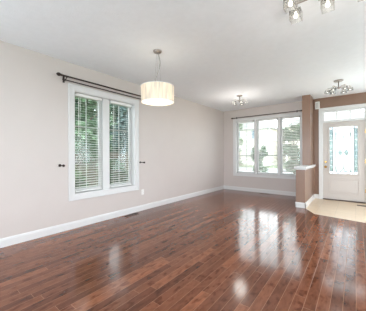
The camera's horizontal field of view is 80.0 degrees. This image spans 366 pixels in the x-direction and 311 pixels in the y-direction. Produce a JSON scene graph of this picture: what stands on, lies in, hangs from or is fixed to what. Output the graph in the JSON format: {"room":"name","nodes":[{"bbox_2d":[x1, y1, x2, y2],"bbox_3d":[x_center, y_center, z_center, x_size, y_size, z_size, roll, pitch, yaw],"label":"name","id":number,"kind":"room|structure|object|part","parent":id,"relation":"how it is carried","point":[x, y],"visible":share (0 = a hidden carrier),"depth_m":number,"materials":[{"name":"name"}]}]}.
{"room":"empty living room","nodes":[
{"label":"empty living room","id":0,"kind":"room"},
{"bbox_2d":[0,40,223,238],"bbox_3d":[-1.603,-0.144,4.066,0.200,2.740,9.988,0,0,38],"label":"wall","id":1,"kind":"structure","parent":0,"point":[181,143],"depth_m":3.47,"materials":[{"name":"beige paint"}]},
{"bbox_2d":[56,72,140,98],"bbox_3d":[-1.351,-1.213,4.113,0.144,0.106,1.964,0,0,38],"label":"curtain rod","id":2,"kind":"object","parent":1,"relation":"attached to","point":[57,73],"visible":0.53,"depth_m":3.77,"materials":[{"name":"brown metal"}]},
{"bbox_3d":[-1.366,-1.195,4.126,0.018,0.018,1.740,0,0,38],"label":"rod","id":3,"kind":"part","parent":2,"relation":"part of","materials":[{"name":"brown metal"}]},
{"bbox_2d":[68,83,138,200],"bbox_3d":[-1.488,-0.202,4.190,0.228,1.925,1.465,0,0,38],"label":"window","id":4,"kind":"structure","parent":1,"relation":"in","point":[103,108],"depth_m":4.14,"materials":[{"name":"white wood"}]},
{"bbox_2d":[75,100,97,185],"bbox_3d":[-1.753,-0.211,3.952,0.007,1.615,0.468,0,0,38],"label":"grille","id":5,"kind":"object","parent":4,"relation":"attached to","point":[86,127],"depth_m":3.95,"materials":[{"name":"white plastic"}]},
{"bbox_3d":[-1.746,-0.201,3.946,0.045,1.711,0.548,0,0,38],"label":"sash","id":6,"kind":"part","parent":4,"relation":"part of","materials":[{"name":"clear glass"}]},
{"bbox_2d":[75,93,101,191],"bbox_3d":[-1.681,-0.208,3.898,0.064,1.689,0.497,0,0,38],"label":"blind","id":7,"kind":"object","parent":4,"relation":"attached to","point":[78,95],"visible":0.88,"depth_m":3.87,"materials":[{"name":"white plastic"}]},
{"bbox_3d":[-1.685,-0.193,3.901,0.053,1.639,0.321,0,0,38],"label":"ladder cord","id":8,"kind":"part","parent":7,"relation":"part of","materials":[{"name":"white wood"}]},
{"bbox_3d":[-1.689,-1.028,3.901,0.052,0.050,0.497,0,0,38],"label":"head rail","id":9,"kind":"part","parent":7,"relation":"part of","materials":[{"name":"white plastic"}]},
{"bbox_3d":[-1.682,0.627,3.901,0.050,0.018,0.489,0,0,38],"label":"rail","id":10,"kind":"part","parent":7,"relation":"part of","materials":[{"name":"white plastic"}]},
{"bbox_2d":[110,105,127,181],"bbox_3d":[-1.322,-0.212,4.497,0.007,1.615,0.483,0,0,38],"label":"grille","id":11,"kind":"object","parent":4,"relation":"attached to","point":[118,130],"depth_m":4.49,"materials":[{"name":"white plastic"}]},
{"bbox_3d":[-1.315,-0.202,4.491,0.045,1.711,0.563,0,0,38],"label":"sash","id":12,"kind":"part","parent":4,"relation":"part of","materials":[{"name":"clear glass"}]},
{"bbox_2d":[109,100,131,186],"bbox_3d":[-1.257,-0.210,4.433,0.064,1.689,0.497,0,0,38],"label":"blind","id":13,"kind":"object","parent":4,"relation":"attached to","point":[110,101],"visible":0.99,"depth_m":4.39,"materials":[{"name":"white plastic"}]},
{"bbox_3d":[-1.262,-0.195,4.437,0.053,1.639,0.321,0,0,38],"label":"ladder cord","id":14,"kind":"part","parent":13,"relation":"part of","materials":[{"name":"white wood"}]},
{"bbox_3d":[-1.265,-1.029,4.437,0.052,0.050,0.497,0,0,38],"label":"head rail","id":15,"kind":"part","parent":13,"relation":"part of","materials":[{"name":"white plastic"}]},
{"bbox_2d":[0,185,223,247],"bbox_3d":[-1.513,1.167,3.999,0.016,0.118,9.588,0,0,38],"label":"baseboard","id":16,"kind":"structure","parent":1,"relation":"attached to","point":[4,242],"depth_m":3.80,"materials":[{"name":"white wood"}]},
{"bbox_2d":[0,189,365,310],"bbox_3d":[0.982,1.276,2.025,6.580,0.120,9.788,0,0,38],"label":"floor","id":17,"kind":"structure","parent":0,"point":[223,249],"depth_m":2.48,"materials":[{"name":"brown wood"}]},
{"bbox_2d":[0,0,365,111],"bbox_3d":[0.971,-1.599,2.025,6.780,0.150,9.988,0,0,38],"label":"ceiling","id":18,"kind":"structure","parent":0,"point":[214,52],"depth_m":2.95,"materials":[{"name":"white paint"}]},
{"bbox_2d":[141,49,173,105],"bbox_3d":[-0.372,-1.141,3.195,0.491,0.755,0.491,0,0,38],"label":"pendant lamp","id":19,"kind":"object","parent":18,"relation":"hanging from","point":[153,93],"visible":1,"depth_m":3.02,"materials":[{"name":"beige fabric"}]},
{"bbox_3d":[-0.371,-0.879,3.195,0.482,0.230,0.482,0,0,38],"label":"lamp shade","id":20,"kind":"part","parent":19,"relation":"part of","materials":[{"name":"beige fabric"}]},
{"bbox_2d":[142,98,173,105],"bbox_3d":[-0.371,-0.770,3.195,0.466,0.005,0.466,0,0,38],"label":"diffuser","id":21,"kind":"object","parent":19,"relation":"attached to","point":[147,101],"depth_m":3.15,"materials":[{"name":"white"}]},
{"bbox_2d":[232,95,247,104],"bbox_3d":[1.466,-1.421,5.638,0.407,0.210,0.396,0,0,38],"label":"ceiling light","id":22,"kind":"object","parent":18,"relation":"hanging from","point":[239,96],"visible":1,"depth_m":5.57,"materials":[{"name":"silver metal"}]},
{"bbox_2d":[283,0,306,22],"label":"ceiling light","id":23,"kind":"object","parent":18,"relation":"attached to","point":[295,11],"depth_m":2.14,"materials":[{"name":"silver metal"}]},
{"bbox_3d":[1.001,-1.404,2.029,0.104,0.094,0.104,0,0,38],"label":"lamp shade","id":24,"kind":"part","parent":23,"relation":"part of","materials":[{"name":"clear glass"}]},
{"bbox_3d":[1.143,-1.404,2.209,0.104,0.094,0.104,0,0,38],"label":"lamp shade","id":25,"kind":"part","parent":23,"relation":"part of","materials":[{"name":"clear glass"}]},
{"bbox_2d":[318,0,334,12],"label":"ceiling light","id":26,"kind":"object","parent":18,"relation":"attached to","point":[327,2],"depth_m":2.04,"materials":[{"name":"silver metal"}]},
{"bbox_3d":[1.355,-1.405,2.041,0.104,0.094,0.104,0,0,38],"label":"lamp shade","id":27,"kind":"part","parent":26,"relation":"part of","materials":[{"name":"clear glass"}]},
{"bbox_2d":[324,79,353,94],"bbox_3d":[3.216,-1.417,4.508,0.490,0.230,0.458,0,0,38],"label":"ceiling light","id":28,"kind":"object","parent":18,"relation":"hanging from","point":[334,88],"visible":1,"depth_m":4.48,"materials":[{"name":"silver metal"}]},
{"bbox_2d":[224,92,365,193],"bbox_3d":[4.014,-0.166,5.862,6.380,2.740,0.200,0,0,38],"label":"wall","id":29,"kind":"structure","parent":0,"point":[279,184],"depth_m":6.67,"materials":[{"name":"beige paint"}]},
{"bbox_2d":[224,185,295,195],"bbox_3d":[2.468,1.151,6.952,2.594,0.118,0.016,0,0,38],"label":"baseboard","id":30,"kind":"structure","parent":29,"relation":"attached to","point":[288,193],"depth_m":6.92,"materials":[{"name":"white wood"}]},
{"bbox_2d":[231,110,301,118],"bbox_3d":[2.535,-1.249,6.835,2.204,0.065,0.105,0,0,38],"label":"curtain rod","id":31,"kind":"object","parent":29,"relation":"attached to","point":[297,110],"visible":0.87,"depth_m":6.71,"materials":[{"name":"brown metal"}]},
{"bbox_2d":[233,112,301,178],"bbox_3d":[2.643,-0.248,6.918,2.180,1.935,0.245,0,0,38],"label":"window","id":32,"kind":"structure","parent":29,"relation":"in","point":[279,128],"depth_m":6.97,"materials":[{"name":"white wood"}]},
{"bbox_2d":[238,120,253,171],"bbox_3d":[2.103,-0.269,7.322,0.548,1.701,0.064,0,0,38],"label":"blind","id":33,"kind":"object","parent":32,"relation":"attached to","point":[240,164],"visible":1,"depth_m":7.32,"materials":[{"name":"white plastic"}]},
{"bbox_3d":[2.107,-0.254,7.327,0.354,1.651,0.053,0,0,38],"label":"ladder cord","id":34,"kind":"part","parent":33,"relation":"part of","materials":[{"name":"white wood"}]},
{"bbox_3d":[2.149,-0.253,7.379,0.618,1.736,0.045,0,0,38],"label":"sash","id":35,"kind":"part","parent":32,"relation":"part of","materials":[{"name":"clear glass"}]},
{"bbox_2d":[239,124,253,169],"bbox_3d":[2.156,-0.263,7.388,0.538,1.680,0.008,0,0,38],"label":"grille","id":36,"kind":"object","parent":32,"relation":"attached to","point":[246,124],"depth_m":7.39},
{"bbox_2d":[258,118,276,172],"bbox_3d":[2.658,-0.271,6.883,0.587,1.701,0.064,0,0,38],"label":"blind","id":37,"kind":"object","parent":32,"relation":"attached to","point":[265,120],"visible":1,"depth_m":6.89,"materials":[{"name":"white plastic"}]},
{"bbox_3d":[2.658,-1.096,6.887,0.587,0.050,0.052,0,0,38],"label":"head rail","id":38,"kind":"part","parent":37,"relation":"part of","materials":[{"name":"white plastic"}]},
{"bbox_3d":[2.704,-0.256,6.940,0.657,1.736,0.045,0,0,38],"label":"sash","id":39,"kind":"part","parent":32,"relation":"part of","materials":[{"name":"clear glass"}]},
{"bbox_3d":[2.587,0.621,6.843,1.990,0.016,0.055,0,0,38],"label":"sill","id":40,"kind":"part","parent":32,"relation":"part of","materials":[{"name":"white wood"}]},
{"bbox_3d":[3.232,-0.258,6.522,0.551,1.736,0.045,0,0,38],"label":"sash","id":41,"kind":"part","parent":32,"relation":"part of","materials":[{"name":"clear glass"}]},
{"bbox_2d":[282,116,299,173],"bbox_3d":[3.186,-0.273,6.465,0.481,1.701,0.064,0,0,38],"label":"blind","id":42,"kind":"object","parent":32,"relation":"attached to","point":[294,117],"visible":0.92,"depth_m":6.47,"materials":[{"name":"white plastic"}]},
{"bbox_3d":[3.187,-1.098,6.469,0.481,0.050,0.052,0,0,38],"label":"head rail","id":43,"kind":"part","parent":42,"relation":"part of","materials":[{"name":"white plastic"}]},
{"bbox_2d":[315,102,319,108],"bbox_3d":[3.676,-1.344,5.964,0.104,0.200,0.054,0,0,38],"label":"door chime","id":44,"kind":"object","parent":29,"relation":"attached to","point":[317,104],"visible":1,"depth_m":5.94,"materials":[{"name":"white plastic"}]},
{"bbox_2d":[319,103,365,203],"bbox_3d":[4.188,-0.026,5.694,1.070,2.460,0.248,0,0,38],"label":"door","id":45,"kind":"structure","parent":29,"relation":"in","point":[348,187],"depth_m":5.67,"materials":[{"name":"white wood"}]},
{"bbox_3d":[4.162,-1.034,5.666,0.890,0.275,0.040,0,0,38],"label":"transom sash","id":46,"kind":"part","parent":45,"relation":"part of","materials":[{"name":"clear glass"}]},
{"bbox_3d":[4.161,0.824,5.656,0.650,0.400,0.010,0,0,38],"label":"raised panel","id":47,"kind":"part","parent":45,"relation":"part of","materials":[{"name":"white wood"}]},
{"bbox_3d":[4.155,-0.114,5.654,0.660,1.295,0.016,0,0,38],"label":"glass frame","id":48,"kind":"part","parent":45,"relation":"part of","materials":[{"name":"clear glass"}]},
{"bbox_2d":[296,167,313,202],"bbox_3d":[3.122,0.775,5.539,0.188,0.865,1.418,0,0,38],"label":"wall","id":49,"kind":"structure","parent":0,"point":[304,178],"depth_m":5.02,"materials":[{"name":"brown paint"}]},
{"bbox_2d":[294,164,315,169],"bbox_3d":[3.109,0.308,5.526,0.258,0.070,1.453,0,0,38],"label":"trim","id":50,"kind":"structure","parent":49,"relation":"on","point":[300,167],"depth_m":5.03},
{"bbox_2d":[295,194,318,207],"bbox_3d":[3.154,1.149,5.504,0.312,0.118,1.434,0,0,38],"label":"baseboard","id":51,"kind":"structure","parent":49,"relation":"attached to","point":[297,204],"depth_m":5.03,"materials":[{"name":"white wood"}]},
{"bbox_2d":[302,95,312,164],"bbox_3d":[3.306,-0.630,5.779,0.188,1.805,0.430,0,0,38],"label":"wall column","id":52,"kind":"structure","parent":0,"point":[307,100],"depth_m":5.62,"materials":[{"name":"brown paint"}]},
{"bbox_2d":[306,198,365,222],"bbox_3d":[4.431,1.253,4.141,3.598,0.100,1.988,0,0,38],"label":"floor tile","id":53,"kind":"structure","parent":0,"point":[331,208],"depth_m":4.79,"materials":[{"name":"beige tile"}]},
{"label":"outside","id":54,"kind":"structure","parent":0,"visible":0},
{"bbox_3d":[4.104,1.642,14.604,7.300,0.025,10.012,0,0,38],"label":"driveway","id":55,"kind":"object","parent":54,"visible":0},
{"bbox_2d":[239,123,242,162],"bbox_3d":[3.777,-0.559,16.904,2.091,4.444,2.104,0,0,-17],"label":"tree","id":56,"kind":"object","parent":55,"relation":"on","point":[239,123],"visible":0.02,"depth_m":16.46,"materials":[{"name":"green plant"}]},
{"bbox_2d":[251,145,267,171],"bbox_3d":[5.075,0.489,14.603,1.178,2.331,1.194,0,0,7],"label":"tree","id":57,"kind":"object","parent":55,"relation":"on","point":[263,148],"visible":0.37,"depth_m":14.22,"materials":[{"name":"green plant"}]},
{"bbox_2d":[283,123,299,172],"bbox_3d":[6.203,-0.040,12.347,1.317,3.382,1.297,0,0,7],"label":"tree","id":58,"kind":"object","parent":55,"relation":"on","point":[299,123],"visible":0.35,"depth_m":12.16,"materials":[{"name":"green plant"}]},
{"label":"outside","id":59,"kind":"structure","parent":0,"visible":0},
{"bbox_2d":[92,165,357,186],"bbox_3d":[9.316,1.734,11.762,80.000,0.200,90.000,0,0,38],"label":"ground","id":60,"kind":"structure","parent":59,"point":[346,169],"depth_m":25.07,"materials":[{"name":"green plant"}]},
{"bbox_2d":[75,163,88,188],"bbox_3d":[-2.875,0.934,5.375,1.098,1.505,1.172,0,0,-5],"label":"bush","id":61,"kind":"object","parent":60,"relation":"on","point":[75,163],"visible":0.06,"depth_m":5.36,"materials":[{"name":"green plant"}]},
{"bbox_2d":[75,99,109,148],"bbox_3d":[-6.716,-2.001,12.822,4.508,7.424,3.968,0,0,16],"label":"tree","id":62,"kind":"object","parent":60,"relation":"on","point":[76,103],"visible":0.02,"depth_m":12.20,"materials":[{"name":"green plant"}]},
{"bbox_2d":[75,97,114,168],"bbox_3d":[-4.163,-1.353,8.390,3.389,6.103,3.138,0,0,-7],"label":"tree","id":63,"kind":"object","parent":60,"relation":"on","point":[94,135],"visible":0.13,"depth_m":7.93,"materials":[{"name":"green plant"}]},
{"bbox_2d":[76,153,127,186],"bbox_3d":[-3.365,0.758,12.867,0.072,1.750,18.000,0,0,38],"label":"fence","id":64,"kind":"object","parent":60,"relation":"on","point":[125,155],"visible":0.07,"depth_m":11.28,"materials":[{"name":"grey wood"}]},
{"bbox_2d":[92,106,117,131],"bbox_3d":[-7.242,-2.370,20.299,5.787,8.178,5.691,0,0,16],"label":"tree","id":65,"kind":"object","parent":60,"relation":"on","point":[110,115],"visible":0.02,"depth_m":18.87,"materials":[{"name":"green plant"}]},
{"bbox_2d":[97,159,127,183],"bbox_3d":[-2.149,0.885,6.549,1.124,1.598,1.105,0,0,-25],"label":"bush","id":66,"kind":"object","parent":60,"relation":"on","point":[116,163],"visible":0.1,"depth_m":6.39,"materials":[{"name":"green plant"}]},
{"bbox_2d":[109,104,127,152],"bbox_3d":[-3.857,-1.876,16.303,4.062,7.152,4.212,0,0,-21],"label":"tree","id":67,"kind":"object","parent":60,"relation":"on","point":[111,106],"visible":0.05,"depth_m":15.71,"materials":[{"name":"green plant"}]},
{"bbox_2d":[110,106,127,153],"bbox_3d":[-2.212,-1.576,11.126,3.268,6.535,3.795,0,0,2],"label":"tree","id":68,"kind":"object","parent":60,"relation":"on","point":[122,124],"visible":0.08,"depth_m":10.45,"materials":[{"name":"green plant"}]},
{"bbox_2d":[239,121,285,165],"bbox_3d":[11.272,-2.574,37.619,10.800,8.400,9.800,0,0,38],"label":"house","id":69,"kind":"structure","parent":60,"relation":"on","point":[263,122],"depth_m":32.22,"materials":[{"name":"white"}]},
{"bbox_2d":[285,110,363,167],"bbox_3d":[21.302,-2.612,30.956,10.800,8.400,9.800,0,0,38],"label":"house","id":70,"kind":"structure","parent":60,"relation":"on","point":[348,141],"depth_m":26.50,"materials":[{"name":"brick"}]},
{"bbox_3d":[18.498,-3.002,27.416,1.020,1.220,0.029,0,0,38],"label":"pane","id":71,"kind":"part","parent":70,"relation":"part of","materials":[{"name":"clear glass"}]},
{"bbox_3d":[18.506,0.498,27.408,1.000,2.200,0.050,0,0,38],"label":"door","id":72,"kind":"part","parent":70,"relation":"part of","materials":[{"name":"clear glass"}]},
{"bbox_3d":[20.704,-0.310,25.678,1.020,1.220,0.029,0,0,38],"label":"pane","id":73,"kind":"part","parent":70,"relation":"part of","materials":[{"name":"clear glass"}]},
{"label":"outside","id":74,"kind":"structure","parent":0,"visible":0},
{"bbox_2d":[239,168,357,173],"bbox_3d":[14.280,1.605,18.035,80.000,0.020,8.000,0,0,38],"label":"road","id":75,"kind":"structure","parent":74,"point":[334,171],"depth_m":20.56,"materials":[{"name":"grey asphalt"}]}
]}

